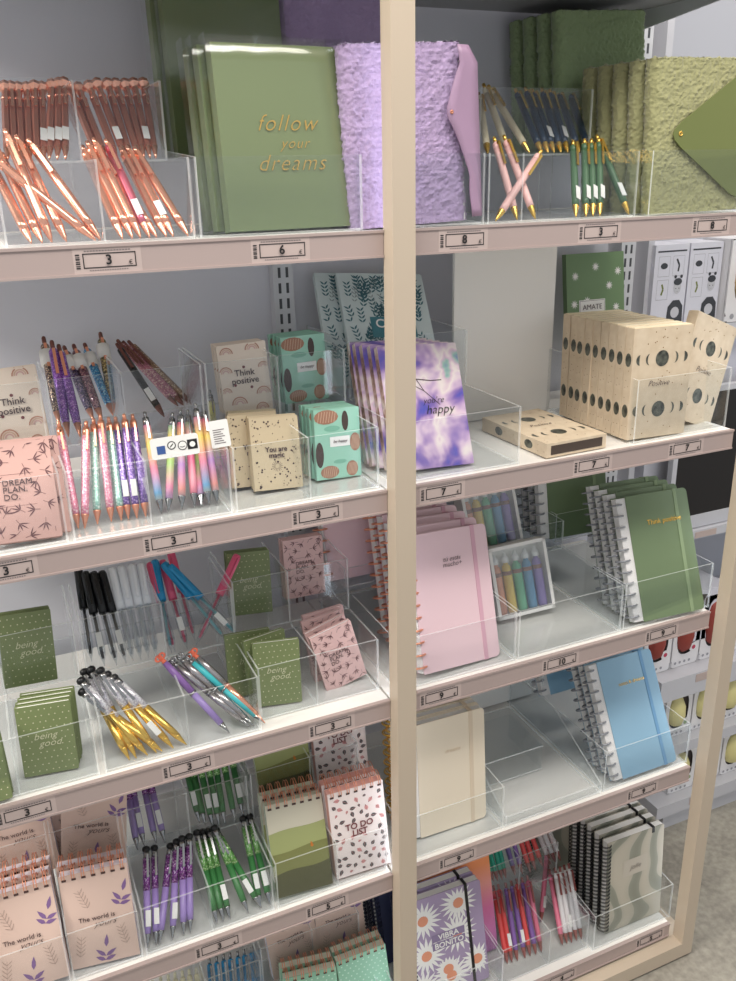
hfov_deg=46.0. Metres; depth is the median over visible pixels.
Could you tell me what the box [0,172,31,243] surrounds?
ballpoint pen
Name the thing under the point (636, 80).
notebook
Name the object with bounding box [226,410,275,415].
notebook
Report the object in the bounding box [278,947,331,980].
notepad
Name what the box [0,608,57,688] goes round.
notebook
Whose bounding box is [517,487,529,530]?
notebook
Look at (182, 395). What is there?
pen
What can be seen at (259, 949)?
shelf
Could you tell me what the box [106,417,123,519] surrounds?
pen
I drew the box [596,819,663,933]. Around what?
notebook
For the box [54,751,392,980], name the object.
shelf
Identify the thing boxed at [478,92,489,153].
ballpoint pen
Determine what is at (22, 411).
notebook
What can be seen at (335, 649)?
notebook
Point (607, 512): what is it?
notebook
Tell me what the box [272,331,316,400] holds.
notebook
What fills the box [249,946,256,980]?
pen
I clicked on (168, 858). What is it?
stylus pen
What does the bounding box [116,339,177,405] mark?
pen
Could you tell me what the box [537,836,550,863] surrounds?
pen
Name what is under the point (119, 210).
ballpoint pen
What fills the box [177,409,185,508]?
pen
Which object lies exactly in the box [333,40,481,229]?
notebook
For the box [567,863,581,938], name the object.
pen
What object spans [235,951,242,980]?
pen
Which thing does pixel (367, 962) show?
notepad
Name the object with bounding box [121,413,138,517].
pen
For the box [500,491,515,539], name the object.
marker
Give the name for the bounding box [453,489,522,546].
highlighter set
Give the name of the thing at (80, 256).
shelf
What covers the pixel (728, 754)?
carton
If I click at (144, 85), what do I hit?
pen
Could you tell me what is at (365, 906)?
notebook
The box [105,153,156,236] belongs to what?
ballpoint pen
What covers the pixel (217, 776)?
pen
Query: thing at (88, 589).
pen
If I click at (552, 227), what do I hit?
shelf
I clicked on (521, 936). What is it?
pen
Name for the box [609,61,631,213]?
notebook
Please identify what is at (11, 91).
pen
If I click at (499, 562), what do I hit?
marker
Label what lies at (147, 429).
pen
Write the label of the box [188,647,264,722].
pen
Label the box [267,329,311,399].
notebook
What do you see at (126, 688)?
pen
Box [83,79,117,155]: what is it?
pen
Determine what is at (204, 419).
pen
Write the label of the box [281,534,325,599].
notebook
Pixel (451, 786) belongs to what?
notebook
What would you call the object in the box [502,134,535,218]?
ballpoint pen
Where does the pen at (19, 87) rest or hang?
in the acrylic tray at (36, 162)
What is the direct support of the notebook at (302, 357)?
in the acrylic tray
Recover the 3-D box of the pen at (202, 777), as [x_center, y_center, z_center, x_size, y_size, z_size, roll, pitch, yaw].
[-0.270,0.476,1.417,0.013,0.100,0.104,-9,21,-19]
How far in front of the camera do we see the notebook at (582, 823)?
1.78 m
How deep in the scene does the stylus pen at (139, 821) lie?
1.37 m
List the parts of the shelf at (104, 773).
price rail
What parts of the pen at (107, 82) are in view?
crown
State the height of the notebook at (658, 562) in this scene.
0.206 m
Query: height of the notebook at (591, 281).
0.185 m
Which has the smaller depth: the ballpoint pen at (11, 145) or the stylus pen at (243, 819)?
the ballpoint pen at (11, 145)
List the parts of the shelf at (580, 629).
price rail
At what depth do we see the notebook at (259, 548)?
1.36 m
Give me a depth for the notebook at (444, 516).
1.41 m
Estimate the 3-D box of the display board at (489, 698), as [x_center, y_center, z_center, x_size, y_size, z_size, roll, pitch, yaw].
[0.231,0.329,1.772,0.255,0.273,0.006,-10,22,-22]
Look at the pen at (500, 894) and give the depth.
1.71 m
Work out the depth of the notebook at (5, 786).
1.09 m
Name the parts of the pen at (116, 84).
crown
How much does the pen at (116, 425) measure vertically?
0.112 m
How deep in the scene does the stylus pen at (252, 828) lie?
1.37 m
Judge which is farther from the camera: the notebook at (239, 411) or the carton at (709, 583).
the carton at (709, 583)
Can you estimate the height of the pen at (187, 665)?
0.103 m
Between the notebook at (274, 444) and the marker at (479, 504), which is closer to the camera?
the notebook at (274, 444)
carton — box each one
[617,336,735,480]
[643,638,672,672]
[647,241,689,320]
[663,694,693,736]
[663,748,696,793]
[668,239,723,321]
[669,600,704,668]
[689,690,704,729]
[693,569,719,641]
[697,596,716,659]
[703,235,735,321]
[716,739,722,775]
[718,734,735,774]
[725,680,735,718]
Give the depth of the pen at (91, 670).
1.18 m
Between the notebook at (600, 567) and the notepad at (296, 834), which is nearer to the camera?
the notepad at (296, 834)
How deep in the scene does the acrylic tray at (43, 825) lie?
1.27 m
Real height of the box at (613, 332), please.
0.176 m
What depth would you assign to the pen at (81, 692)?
1.17 m
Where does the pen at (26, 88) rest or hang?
in the acrylic tray at (36, 162)
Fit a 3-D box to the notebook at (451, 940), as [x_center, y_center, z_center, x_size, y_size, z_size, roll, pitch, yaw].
[0.139,0.837,1.615,0.170,0.216,0.061,-9,22,-20]
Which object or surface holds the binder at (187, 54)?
in the acrylic tray
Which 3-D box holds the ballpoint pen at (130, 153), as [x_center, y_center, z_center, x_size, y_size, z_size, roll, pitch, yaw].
[-0.256,-0.351,1.012,0.011,0.100,0.108,-16,25,-34]
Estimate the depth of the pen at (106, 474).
1.09 m
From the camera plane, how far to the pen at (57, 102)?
1.03 m
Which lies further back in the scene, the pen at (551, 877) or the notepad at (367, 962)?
the pen at (551, 877)
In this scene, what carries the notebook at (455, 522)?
in the acrylic tray
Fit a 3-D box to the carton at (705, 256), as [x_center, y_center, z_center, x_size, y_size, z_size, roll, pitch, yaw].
[0.659,-0.429,1.777,0.084,0.160,0.081,-10,22,-22]
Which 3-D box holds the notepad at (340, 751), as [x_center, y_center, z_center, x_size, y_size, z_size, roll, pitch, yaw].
[-0.053,0.415,1.490,0.096,0.163,0.044,-9,22,-20]
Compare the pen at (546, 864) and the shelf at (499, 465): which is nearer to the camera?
the shelf at (499, 465)
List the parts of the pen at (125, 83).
crown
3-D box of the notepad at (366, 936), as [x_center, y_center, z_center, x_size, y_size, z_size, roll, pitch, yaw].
[-0.016,0.881,1.591,0.100,0.155,0.045,-9,21,-20]
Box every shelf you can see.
[0,223,383,281]
[0,427,387,584]
[0,601,390,830]
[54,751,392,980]
[149,938,279,980]
[299,390,734,507]
[308,540,710,711]
[363,844,669,980]
[366,686,690,880]
[371,207,735,255]
[415,0,719,28]
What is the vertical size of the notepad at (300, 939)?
0.156 m
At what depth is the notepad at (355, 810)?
1.39 m
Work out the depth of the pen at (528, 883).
1.74 m
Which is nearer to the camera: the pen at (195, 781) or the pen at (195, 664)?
the pen at (195, 664)
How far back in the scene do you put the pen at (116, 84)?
1.07 m
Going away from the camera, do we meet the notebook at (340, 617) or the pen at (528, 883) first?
the notebook at (340, 617)
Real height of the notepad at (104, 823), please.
0.164 m
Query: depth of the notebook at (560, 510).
1.61 m
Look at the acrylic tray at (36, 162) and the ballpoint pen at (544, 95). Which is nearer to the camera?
the acrylic tray at (36, 162)
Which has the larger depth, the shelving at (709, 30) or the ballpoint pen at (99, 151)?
the shelving at (709, 30)
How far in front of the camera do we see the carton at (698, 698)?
2.05 m
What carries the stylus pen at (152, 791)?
in the acrylic tray
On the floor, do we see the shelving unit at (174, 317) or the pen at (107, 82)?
the shelving unit at (174, 317)
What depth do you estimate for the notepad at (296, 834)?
1.36 m
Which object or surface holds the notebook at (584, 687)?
in the acrylic tray
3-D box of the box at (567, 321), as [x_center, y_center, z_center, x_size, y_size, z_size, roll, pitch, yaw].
[0.385,-0.219,1.489,0.115,0.175,0.026,-9,22,-21]
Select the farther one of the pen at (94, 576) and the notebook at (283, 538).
the notebook at (283, 538)
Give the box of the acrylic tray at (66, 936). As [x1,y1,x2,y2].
[47,825,74,974]
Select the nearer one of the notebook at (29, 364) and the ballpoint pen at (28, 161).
the ballpoint pen at (28, 161)
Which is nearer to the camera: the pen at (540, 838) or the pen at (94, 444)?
the pen at (94, 444)
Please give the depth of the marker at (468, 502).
1.55 m
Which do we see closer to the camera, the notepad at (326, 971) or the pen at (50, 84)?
the pen at (50, 84)
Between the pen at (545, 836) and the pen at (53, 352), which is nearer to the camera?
the pen at (53, 352)
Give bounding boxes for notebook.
[0,364,34,369]
[0,365,49,439]
[0,435,70,532]
[0,439,62,544]
[0,605,48,685]
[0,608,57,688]
[0,732,13,792]
[0,740,12,800]
[14,698,78,777]
[15,694,79,762]
[17,689,81,758]
[20,685,82,752]
[204,42,350,232]
[210,338,257,411]
[213,339,260,412]
[215,340,272,414]
[223,547,266,613]
[223,627,269,695]
[225,413,275,488]
[225,549,272,616]
[226,408,275,413]
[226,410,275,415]
[241,627,284,704]
[246,413,294,488]
[247,415,302,491]
[252,637,301,706]
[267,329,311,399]
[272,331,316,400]
[275,331,319,401]
[278,332,328,403]
[278,532,318,597]
[279,0,380,46]
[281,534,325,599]
[298,401,344,473]
[300,608,341,681]
[301,604,344,674]
[302,402,348,475]
[303,613,345,672]
[306,404,353,478]
[308,618,365,690]
[311,406,361,480]
[312,273,352,389]
[312,518,374,580]
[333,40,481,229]
[335,273,434,346]
[346,338,426,464]
[352,339,432,466]
[359,340,439,468]
[362,502,446,637]
[363,898,374,932]
[363,901,370,932]
[367,342,447,470]
[367,891,393,963]
[371,505,456,641]
[374,342,473,469]
[379,511,464,602]
[381,719,390,813]
[385,697,469,818]
[390,866,472,917]
[416,517,475,533]
[416,524,499,674]
[416,698,477,719]
[416,704,485,837]
[417,855,497,951]
[417,874,488,980]
[509,19,525,157]
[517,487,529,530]
[522,16,538,155]
[522,826,571,878]
[523,486,535,534]
[529,472,605,538]
[531,668,574,696]
[536,12,552,153]
[550,9,645,154]
[562,251,623,315]
[566,667,599,765]
[568,823,579,896]
[574,647,642,772]
[575,801,639,907]
[580,66,600,212]
[580,649,675,780]
[581,476,658,604]
[581,805,646,914]
[589,479,667,610]
[589,812,654,923]
[595,63,613,212]
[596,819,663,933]
[597,484,676,616]
[606,488,703,622]
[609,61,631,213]
[624,58,647,214]
[640,56,735,214]
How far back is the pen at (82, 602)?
1.28 m
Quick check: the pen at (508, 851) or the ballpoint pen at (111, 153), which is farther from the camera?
the pen at (508, 851)
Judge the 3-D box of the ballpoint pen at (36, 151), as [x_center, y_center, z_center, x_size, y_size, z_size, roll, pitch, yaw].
[-0.340,-0.336,0.964,0.100,0.108,0.012,11,23,30]
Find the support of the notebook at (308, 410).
in the acrylic tray
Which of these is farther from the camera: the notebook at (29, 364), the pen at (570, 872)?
the pen at (570, 872)
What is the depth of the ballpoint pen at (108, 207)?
0.98 m
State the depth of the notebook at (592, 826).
1.76 m
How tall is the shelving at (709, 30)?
2.300 m
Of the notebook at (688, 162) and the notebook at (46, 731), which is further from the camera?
the notebook at (688, 162)
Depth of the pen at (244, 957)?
1.60 m
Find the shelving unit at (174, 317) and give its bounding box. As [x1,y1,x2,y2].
[0,0,735,980]
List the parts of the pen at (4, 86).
crown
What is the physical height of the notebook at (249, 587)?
0.102 m
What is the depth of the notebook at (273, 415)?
1.17 m
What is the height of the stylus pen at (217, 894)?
0.093 m
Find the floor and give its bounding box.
[630,800,735,980]
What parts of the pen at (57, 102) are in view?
crown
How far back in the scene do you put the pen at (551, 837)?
1.83 m
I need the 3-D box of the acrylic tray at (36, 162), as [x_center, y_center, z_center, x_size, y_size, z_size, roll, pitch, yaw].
[-0.336,-0.386,1.014,0.201,0.172,0.235,-10,22,-22]
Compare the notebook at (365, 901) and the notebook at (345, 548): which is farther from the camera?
the notebook at (365, 901)
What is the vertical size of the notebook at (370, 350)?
0.173 m
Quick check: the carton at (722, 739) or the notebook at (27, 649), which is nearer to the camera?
the notebook at (27, 649)
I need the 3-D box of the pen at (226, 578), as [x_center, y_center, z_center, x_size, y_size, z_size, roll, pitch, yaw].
[-0.225,0.162,1.307,0.016,0.105,0.115,10,23,28]
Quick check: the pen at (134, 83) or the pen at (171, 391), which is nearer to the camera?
the pen at (134, 83)
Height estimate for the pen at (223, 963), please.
0.097 m
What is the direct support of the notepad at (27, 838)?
on the acrylic tray
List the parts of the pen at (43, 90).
crown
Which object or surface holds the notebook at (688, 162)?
in the acrylic tray
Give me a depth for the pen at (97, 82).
1.06 m
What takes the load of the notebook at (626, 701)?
in the acrylic tray
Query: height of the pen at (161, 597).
0.103 m
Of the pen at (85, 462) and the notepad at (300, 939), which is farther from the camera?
the notepad at (300, 939)
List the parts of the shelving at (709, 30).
panel, panel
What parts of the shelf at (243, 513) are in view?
price rail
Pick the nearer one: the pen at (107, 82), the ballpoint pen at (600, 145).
the pen at (107, 82)
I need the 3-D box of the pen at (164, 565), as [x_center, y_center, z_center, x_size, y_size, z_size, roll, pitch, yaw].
[-0.261,0.165,1.298,0.112,0.108,0.015,9,23,27]
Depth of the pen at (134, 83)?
1.08 m
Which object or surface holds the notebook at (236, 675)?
in the acrylic tray
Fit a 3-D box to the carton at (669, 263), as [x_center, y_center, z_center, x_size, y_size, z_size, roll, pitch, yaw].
[0.578,-0.415,1.744,0.084,0.160,0.081,-10,22,-22]
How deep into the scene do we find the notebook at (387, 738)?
1.48 m
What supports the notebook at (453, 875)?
in the acrylic tray
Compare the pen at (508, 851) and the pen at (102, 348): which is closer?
the pen at (102, 348)
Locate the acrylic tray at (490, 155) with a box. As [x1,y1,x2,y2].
[463,153,569,157]
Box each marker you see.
[464,498,472,517]
[471,496,487,545]
[481,494,496,544]
[490,493,506,542]
[492,555,507,615]
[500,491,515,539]
[501,553,517,612]
[511,550,527,610]
[521,548,537,607]
[531,546,547,605]
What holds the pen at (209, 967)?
in the acrylic tray
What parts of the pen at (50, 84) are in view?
crown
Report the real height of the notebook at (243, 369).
0.102 m
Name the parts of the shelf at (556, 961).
price rail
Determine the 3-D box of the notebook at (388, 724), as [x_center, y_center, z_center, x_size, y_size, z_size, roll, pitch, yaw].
[0.100,0.459,1.523,0.162,0.214,0.046,-10,22,-22]
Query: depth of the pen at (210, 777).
1.41 m
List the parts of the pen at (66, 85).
crown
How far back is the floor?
1.92 m
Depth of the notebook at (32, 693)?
1.15 m
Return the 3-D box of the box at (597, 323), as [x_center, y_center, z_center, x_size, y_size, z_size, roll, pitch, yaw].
[0.417,-0.195,1.421,0.115,0.175,0.026,-9,22,-20]
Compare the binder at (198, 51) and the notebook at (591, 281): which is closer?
the binder at (198, 51)
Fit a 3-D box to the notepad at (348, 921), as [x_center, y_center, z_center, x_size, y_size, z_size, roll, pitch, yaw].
[-0.056,0.785,1.615,0.094,0.153,0.050,-9,22,-21]
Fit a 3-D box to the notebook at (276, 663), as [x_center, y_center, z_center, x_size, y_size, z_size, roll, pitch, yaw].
[-0.133,0.266,1.270,0.069,0.101,0.018,-6,21,-12]
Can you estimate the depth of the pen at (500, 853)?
1.78 m
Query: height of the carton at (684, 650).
0.165 m
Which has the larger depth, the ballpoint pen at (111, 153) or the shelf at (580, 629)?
the shelf at (580, 629)
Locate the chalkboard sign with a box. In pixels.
[667,381,735,527]
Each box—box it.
[482,409,606,457]
[559,309,623,416]
[566,311,631,418]
[572,312,638,421]
[580,314,648,424]
[588,315,655,427]
[595,317,664,430]
[603,319,674,433]
[611,320,682,436]
[619,322,693,439]
[685,310,735,423]
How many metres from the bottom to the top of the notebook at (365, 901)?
0.215 m
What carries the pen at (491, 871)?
in the acrylic tray
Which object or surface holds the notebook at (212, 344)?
in the acrylic tray
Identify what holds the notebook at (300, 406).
in the acrylic tray
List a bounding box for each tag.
[150,433,199,459]
[208,419,230,448]
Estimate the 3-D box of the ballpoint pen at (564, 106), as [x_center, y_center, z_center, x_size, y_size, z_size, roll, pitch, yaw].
[0.305,-0.563,1.319,0.010,0.094,0.107,-4,20,-8]
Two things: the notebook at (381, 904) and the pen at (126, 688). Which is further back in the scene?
the notebook at (381, 904)
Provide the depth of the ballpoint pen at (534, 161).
1.17 m
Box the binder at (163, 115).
[145,0,173,158]
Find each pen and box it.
[0,79,9,159]
[0,149,42,242]
[0,158,95,239]
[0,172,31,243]
[3,128,52,241]
[8,80,16,142]
[14,134,66,241]
[15,81,24,142]
[22,81,32,156]
[26,138,100,239]
[28,79,39,147]
[39,80,47,155]
[39,336,59,420]
[46,78,55,159]
[49,340,69,436]
[54,77,61,159]
[56,344,80,436]
[56,421,79,527]
[60,76,70,159]
[62,345,93,418]
[68,81,93,145]
[72,344,102,419]
[74,81,105,152]
[74,570,92,655]
[76,676,147,754]
[78,688,162,750]
[80,145,122,238]
[80,668,129,759]
[81,421,89,528]
[81,571,105,658]
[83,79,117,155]
[83,343,113,415]
[85,140,132,238]
[86,666,136,757]
[90,418,100,523]
[90,571,116,657]
[91,77,125,150]
[91,137,140,237]
[96,332,115,413]
[96,666,156,752]
[97,414,113,521]
[98,570,125,655]
[102,77,130,152]
[103,138,149,237]
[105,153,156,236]
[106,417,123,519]
[106,670,173,747]
[108,567,133,660]
[111,77,138,148]
[112,674,186,744]
[113,416,130,518]
[115,343,164,416]
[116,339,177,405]
[117,565,141,651]
[119,147,166,236]
[120,77,144,156]
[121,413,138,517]
[122,340,184,405]
[125,145,173,236]
[127,340,191,404]
[127,793,138,849]
[128,564,149,650]
[129,77,150,158]
[130,414,147,516]
[132,146,188,235]
[132,792,144,845]
[137,563,157,648]
[138,77,157,158]
[141,789,156,842]
[142,411,162,513]
[142,846,150,947]
[146,562,174,644]
[148,787,164,842]
[150,844,159,944]
[151,559,172,644]
[154,652,229,732]
[158,842,172,943]
[159,559,185,641]
[161,561,221,636]
[165,412,175,511]
[167,553,194,633]
[167,564,234,631]
[168,656,249,726]
[170,838,179,939]
[174,652,253,725]
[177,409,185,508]
[178,835,186,935]
[180,970,185,980]
[183,653,263,722]
[185,409,196,506]
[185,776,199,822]
[185,833,193,932]
[187,969,192,980]
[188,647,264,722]
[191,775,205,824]
[192,421,203,506]
[193,403,210,504]
[193,829,217,923]
[194,967,199,980]
[198,554,240,638]
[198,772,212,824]
[200,405,218,503]
[200,828,223,921]
[205,826,229,918]
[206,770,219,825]
[207,390,221,477]
[207,958,213,980]
[210,824,248,912]
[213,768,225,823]
[214,956,220,980]
[218,827,261,907]
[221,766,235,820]
[221,954,227,980]
[228,952,234,980]
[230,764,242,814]
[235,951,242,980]
[239,815,260,907]
[242,949,249,980]
[246,813,270,904]
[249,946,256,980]
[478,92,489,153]
[482,83,507,148]
[488,84,529,152]
[489,854,497,880]
[489,861,493,880]
[492,136,517,219]
[492,885,507,963]
[493,852,502,879]
[495,149,542,220]
[497,884,512,961]
[498,850,506,877]
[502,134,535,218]
[504,882,517,960]
[505,847,515,875]
[510,880,525,957]
[512,845,522,873]
[514,88,541,149]
[515,878,530,955]
[519,842,530,872]
[521,877,536,953]
[524,87,548,152]
[524,840,535,870]
[526,875,541,951]
[531,88,554,152]
[531,838,542,866]
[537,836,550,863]
[540,88,561,152]
[540,849,549,921]
[542,834,555,861]
[547,832,560,860]
[548,88,568,152]
[548,869,562,944]
[554,867,567,943]
[557,92,579,152]
[558,866,572,942]
[563,865,576,940]
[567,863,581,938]
[568,92,588,142]
[570,140,580,216]
[581,138,590,215]
[589,138,597,215]
[595,134,628,213]
[596,137,604,215]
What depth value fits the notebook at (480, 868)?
1.69 m
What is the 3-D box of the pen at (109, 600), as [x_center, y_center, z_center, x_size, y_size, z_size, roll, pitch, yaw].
[-0.373,0.182,1.269,0.013,0.101,0.119,-11,22,-25]
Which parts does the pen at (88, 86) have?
crown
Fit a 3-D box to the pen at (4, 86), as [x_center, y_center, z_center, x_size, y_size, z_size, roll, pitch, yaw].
[-0.429,-0.438,1.021,0.016,0.094,0.115,-6,21,-12]
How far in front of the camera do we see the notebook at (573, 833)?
1.80 m
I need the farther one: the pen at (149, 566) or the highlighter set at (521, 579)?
the highlighter set at (521, 579)
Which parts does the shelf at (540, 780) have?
price rail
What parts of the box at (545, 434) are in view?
magnet drawer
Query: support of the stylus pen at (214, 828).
in the acrylic tray
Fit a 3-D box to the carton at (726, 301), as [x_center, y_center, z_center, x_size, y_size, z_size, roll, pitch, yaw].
[0.774,-0.437,1.787,0.130,0.165,0.114,-10,22,-22]
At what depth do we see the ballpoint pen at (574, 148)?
1.22 m
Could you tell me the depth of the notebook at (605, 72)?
1.28 m
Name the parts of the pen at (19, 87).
crown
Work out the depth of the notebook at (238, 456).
1.17 m
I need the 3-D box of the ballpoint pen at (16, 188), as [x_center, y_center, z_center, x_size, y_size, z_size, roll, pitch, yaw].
[-0.386,-0.328,0.958,0.010,0.101,0.108,-16,25,-35]
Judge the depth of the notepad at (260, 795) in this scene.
1.39 m
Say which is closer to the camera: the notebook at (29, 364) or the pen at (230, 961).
the notebook at (29, 364)
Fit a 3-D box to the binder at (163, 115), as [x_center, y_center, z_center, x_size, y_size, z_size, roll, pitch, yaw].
[-0.205,-0.554,1.148,0.169,0.216,0.038,-11,22,-26]
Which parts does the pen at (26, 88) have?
crown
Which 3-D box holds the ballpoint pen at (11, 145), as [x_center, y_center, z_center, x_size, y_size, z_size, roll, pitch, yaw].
[-0.373,-0.335,0.950,0.010,0.118,0.088,-18,26,-38]
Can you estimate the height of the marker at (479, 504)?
0.103 m
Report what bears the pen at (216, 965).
in the acrylic tray
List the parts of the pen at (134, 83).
crown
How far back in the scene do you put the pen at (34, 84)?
1.04 m
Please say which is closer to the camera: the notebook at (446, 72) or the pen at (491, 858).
the notebook at (446, 72)
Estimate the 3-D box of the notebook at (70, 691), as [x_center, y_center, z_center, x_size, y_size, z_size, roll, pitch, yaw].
[-0.422,0.316,1.151,0.068,0.101,0.016,-7,21,-15]
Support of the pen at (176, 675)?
in the acrylic tray
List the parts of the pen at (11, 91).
crown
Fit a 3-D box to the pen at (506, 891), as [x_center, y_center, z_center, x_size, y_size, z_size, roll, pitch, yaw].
[0.284,0.853,1.719,0.010,0.101,0.101,-4,20,-7]
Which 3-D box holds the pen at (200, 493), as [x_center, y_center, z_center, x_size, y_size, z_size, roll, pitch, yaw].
[-0.227,-0.038,1.158,0.011,0.088,0.111,-5,21,-10]
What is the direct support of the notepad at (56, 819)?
in the acrylic tray at (66, 936)
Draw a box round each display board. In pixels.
[452,247,556,420]
[470,679,531,707]
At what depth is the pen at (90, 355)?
1.26 m
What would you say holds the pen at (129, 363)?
in the acrylic tray
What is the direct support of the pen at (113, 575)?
in the acrylic tray
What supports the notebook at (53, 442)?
in the acrylic tray
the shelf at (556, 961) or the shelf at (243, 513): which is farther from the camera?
the shelf at (556, 961)
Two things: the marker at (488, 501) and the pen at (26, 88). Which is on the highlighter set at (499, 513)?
the marker at (488, 501)
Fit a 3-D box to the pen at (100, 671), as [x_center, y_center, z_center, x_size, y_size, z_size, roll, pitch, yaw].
[-0.328,0.298,1.176,0.089,0.113,0.013,9,23,26]
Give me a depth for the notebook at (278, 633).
1.27 m
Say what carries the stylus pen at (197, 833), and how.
in the acrylic tray
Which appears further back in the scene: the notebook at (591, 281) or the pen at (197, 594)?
the notebook at (591, 281)
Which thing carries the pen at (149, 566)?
in the acrylic tray
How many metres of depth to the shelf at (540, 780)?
1.61 m
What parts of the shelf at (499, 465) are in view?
price rail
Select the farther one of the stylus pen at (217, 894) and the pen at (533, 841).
the pen at (533, 841)
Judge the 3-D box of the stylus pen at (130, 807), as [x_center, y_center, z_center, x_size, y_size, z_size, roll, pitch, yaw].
[-0.379,0.497,1.375,0.013,0.094,0.110,-9,21,-19]
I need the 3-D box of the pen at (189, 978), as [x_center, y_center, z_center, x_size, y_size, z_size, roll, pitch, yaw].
[-0.314,0.932,1.547,0.010,0.096,0.105,-6,21,-12]
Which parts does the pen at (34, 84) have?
crown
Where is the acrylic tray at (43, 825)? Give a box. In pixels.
[43,825,70,976]
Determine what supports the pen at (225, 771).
in the acrylic tray
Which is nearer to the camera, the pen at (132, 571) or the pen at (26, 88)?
the pen at (26, 88)
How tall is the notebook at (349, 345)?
0.172 m
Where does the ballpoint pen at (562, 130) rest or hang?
in the acrylic tray at (490, 155)
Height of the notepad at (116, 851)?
0.154 m
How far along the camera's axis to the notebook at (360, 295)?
1.38 m
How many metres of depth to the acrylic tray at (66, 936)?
1.25 m
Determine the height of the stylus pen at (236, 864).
0.100 m
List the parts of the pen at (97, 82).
crown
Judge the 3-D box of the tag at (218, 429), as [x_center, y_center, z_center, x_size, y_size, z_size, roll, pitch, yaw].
[-0.184,-0.070,1.075,0.026,0.035,0.006,-8,21,-17]
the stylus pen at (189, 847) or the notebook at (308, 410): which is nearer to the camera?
the notebook at (308, 410)
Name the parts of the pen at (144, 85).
crown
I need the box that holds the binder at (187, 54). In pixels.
[182,47,212,231]
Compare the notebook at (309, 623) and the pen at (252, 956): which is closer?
the notebook at (309, 623)
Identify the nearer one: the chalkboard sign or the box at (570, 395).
the box at (570, 395)
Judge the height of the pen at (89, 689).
0.107 m
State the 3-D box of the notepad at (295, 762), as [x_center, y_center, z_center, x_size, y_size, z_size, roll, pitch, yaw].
[-0.145,0.436,1.443,0.102,0.164,0.032,-8,21,-19]
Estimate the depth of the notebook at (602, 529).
1.52 m
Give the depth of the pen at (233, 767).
1.43 m
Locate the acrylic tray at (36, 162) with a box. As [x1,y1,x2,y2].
[9,159,163,164]
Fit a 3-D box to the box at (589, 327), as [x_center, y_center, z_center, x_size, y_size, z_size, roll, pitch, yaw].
[0.408,-0.201,1.436,0.115,0.176,0.025,-9,22,-21]
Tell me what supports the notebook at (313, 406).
in the acrylic tray
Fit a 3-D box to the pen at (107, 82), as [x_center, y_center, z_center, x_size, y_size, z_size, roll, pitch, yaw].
[-0.308,-0.460,1.068,0.016,0.099,0.112,-10,22,-22]
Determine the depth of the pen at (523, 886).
1.73 m
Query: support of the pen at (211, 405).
in the acrylic tray
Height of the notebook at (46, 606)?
0.103 m
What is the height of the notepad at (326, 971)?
0.152 m
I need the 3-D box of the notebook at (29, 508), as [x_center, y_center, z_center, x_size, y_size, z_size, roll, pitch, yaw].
[-0.415,0.001,1.032,0.085,0.109,0.073,-10,22,-21]
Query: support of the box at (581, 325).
in the acrylic tray
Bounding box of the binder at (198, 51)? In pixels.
[191,45,224,232]
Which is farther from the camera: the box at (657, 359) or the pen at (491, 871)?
the pen at (491, 871)
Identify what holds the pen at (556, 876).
in the acrylic tray
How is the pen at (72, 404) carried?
in the acrylic tray
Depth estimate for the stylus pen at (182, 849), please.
1.31 m
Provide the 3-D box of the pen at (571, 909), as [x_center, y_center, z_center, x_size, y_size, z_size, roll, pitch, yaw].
[0.411,0.837,1.765,0.011,0.095,0.107,-3,20,-4]
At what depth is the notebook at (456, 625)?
1.36 m
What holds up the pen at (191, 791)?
in the acrylic tray
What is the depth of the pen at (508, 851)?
1.79 m
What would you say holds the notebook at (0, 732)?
in the acrylic tray
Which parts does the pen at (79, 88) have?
crown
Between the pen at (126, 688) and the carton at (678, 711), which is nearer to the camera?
the pen at (126, 688)
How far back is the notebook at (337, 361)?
1.36 m
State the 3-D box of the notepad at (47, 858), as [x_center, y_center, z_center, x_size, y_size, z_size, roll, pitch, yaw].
[-0.496,0.605,1.253,0.102,0.154,0.065,-8,21,-17]
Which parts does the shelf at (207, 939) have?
price rail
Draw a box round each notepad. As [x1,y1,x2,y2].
[0,816,60,868]
[0,849,67,948]
[0,859,68,957]
[0,869,70,980]
[52,814,60,854]
[56,842,124,958]
[58,852,139,969]
[61,795,126,860]
[253,743,312,792]
[257,774,313,887]
[262,783,332,898]
[264,920,318,980]
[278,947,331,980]
[282,956,336,980]
[310,727,367,782]
[314,902,364,952]
[318,761,375,868]
[323,769,390,879]
[329,926,380,959]
[333,935,389,980]
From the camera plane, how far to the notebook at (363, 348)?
1.25 m
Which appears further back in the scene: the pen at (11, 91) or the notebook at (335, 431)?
the notebook at (335, 431)
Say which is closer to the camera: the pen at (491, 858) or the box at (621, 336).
the box at (621, 336)
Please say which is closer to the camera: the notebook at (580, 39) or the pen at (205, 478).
the pen at (205, 478)
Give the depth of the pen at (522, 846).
1.80 m
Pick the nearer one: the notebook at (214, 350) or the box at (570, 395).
the notebook at (214, 350)
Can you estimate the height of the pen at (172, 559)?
0.102 m
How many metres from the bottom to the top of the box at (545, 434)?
0.024 m
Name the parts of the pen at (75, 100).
crown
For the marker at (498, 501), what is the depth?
1.57 m
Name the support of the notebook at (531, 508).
in the acrylic tray
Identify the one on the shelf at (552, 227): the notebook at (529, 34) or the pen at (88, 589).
the notebook at (529, 34)
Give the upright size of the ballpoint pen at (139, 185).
0.099 m
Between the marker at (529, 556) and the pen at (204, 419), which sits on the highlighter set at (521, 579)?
the marker at (529, 556)
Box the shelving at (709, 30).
[587,0,735,827]
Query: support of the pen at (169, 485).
in the acrylic tray
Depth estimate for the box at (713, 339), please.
1.43 m
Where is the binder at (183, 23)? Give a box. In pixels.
[157,0,281,158]
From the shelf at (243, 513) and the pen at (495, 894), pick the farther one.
the pen at (495, 894)
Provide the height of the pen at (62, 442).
0.118 m

